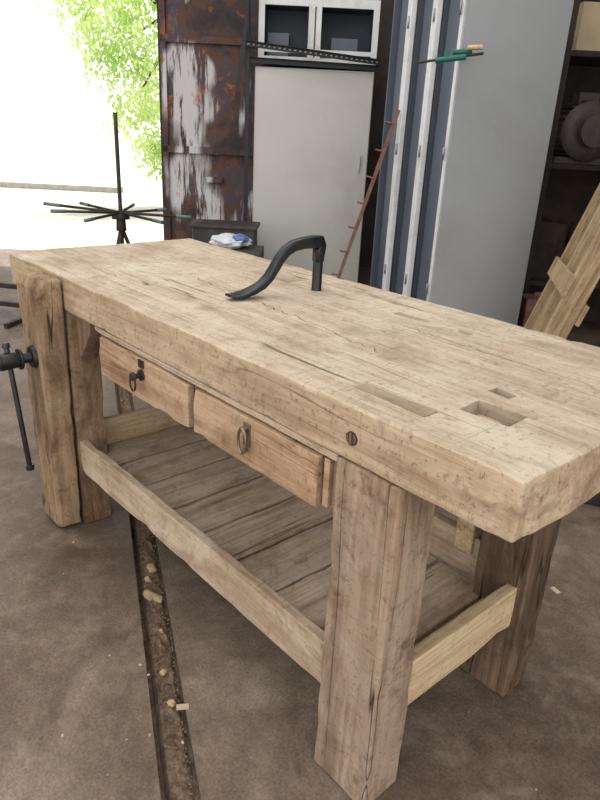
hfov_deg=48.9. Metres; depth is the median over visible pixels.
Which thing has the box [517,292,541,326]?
toolbox
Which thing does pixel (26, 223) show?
ground
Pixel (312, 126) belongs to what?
storage cabinet
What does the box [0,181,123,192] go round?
kerb
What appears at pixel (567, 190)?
storage rack
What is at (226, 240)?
plastic bag
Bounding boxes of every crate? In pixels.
[190,219,259,244]
[209,243,263,258]
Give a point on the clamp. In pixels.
(457, 54)
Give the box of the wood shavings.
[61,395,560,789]
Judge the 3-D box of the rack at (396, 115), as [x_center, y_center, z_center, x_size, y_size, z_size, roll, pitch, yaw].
[0.341,-1.058,4.076,0.428,1.366,0.052,13,24,23]
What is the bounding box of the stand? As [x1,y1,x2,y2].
[43,112,190,243]
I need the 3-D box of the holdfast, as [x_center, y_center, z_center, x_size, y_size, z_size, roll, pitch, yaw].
[-0.058,-0.273,1.747,0.302,0.308,0.045,-12,27,-33]
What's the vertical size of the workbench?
0.822 m
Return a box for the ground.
[0,132,163,249]
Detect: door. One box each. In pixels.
[158,0,257,239]
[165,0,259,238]
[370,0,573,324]
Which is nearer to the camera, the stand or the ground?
the stand
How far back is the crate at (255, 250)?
4.65 m
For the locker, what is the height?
0.440 m
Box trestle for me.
[0,282,21,328]
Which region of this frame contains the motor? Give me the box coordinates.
[552,92,599,164]
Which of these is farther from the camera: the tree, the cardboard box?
the tree
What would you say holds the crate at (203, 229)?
on the floor
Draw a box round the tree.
[36,0,161,181]
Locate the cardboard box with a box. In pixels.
[572,1,599,50]
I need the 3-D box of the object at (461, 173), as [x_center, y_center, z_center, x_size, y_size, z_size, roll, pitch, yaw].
[0.891,-1.320,3.872,0.622,2.050,0.860,-5,23,-17]
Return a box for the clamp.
[418,45,483,63]
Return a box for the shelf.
[235,0,380,220]
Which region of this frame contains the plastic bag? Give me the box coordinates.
[209,233,251,248]
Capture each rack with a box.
[332,109,399,278]
[523,0,599,320]
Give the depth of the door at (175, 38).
5.81 m
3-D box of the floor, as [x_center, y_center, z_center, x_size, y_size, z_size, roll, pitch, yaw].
[-1.084,0.645,1.688,7.900,0.120,10.600,3,22,0]
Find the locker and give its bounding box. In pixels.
[258,0,380,71]
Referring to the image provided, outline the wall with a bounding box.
[157,0,393,266]
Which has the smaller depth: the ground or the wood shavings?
the wood shavings
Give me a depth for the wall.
6.08 m
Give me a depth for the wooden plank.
3.12 m
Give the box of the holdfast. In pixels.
[225,235,326,298]
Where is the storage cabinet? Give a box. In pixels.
[252,66,374,282]
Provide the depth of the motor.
3.98 m
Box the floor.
[0,249,599,799]
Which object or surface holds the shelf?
on the floor
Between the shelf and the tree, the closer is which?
the shelf
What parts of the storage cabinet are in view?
door handle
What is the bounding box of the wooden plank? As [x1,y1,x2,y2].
[524,183,599,339]
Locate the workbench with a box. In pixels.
[0,238,599,799]

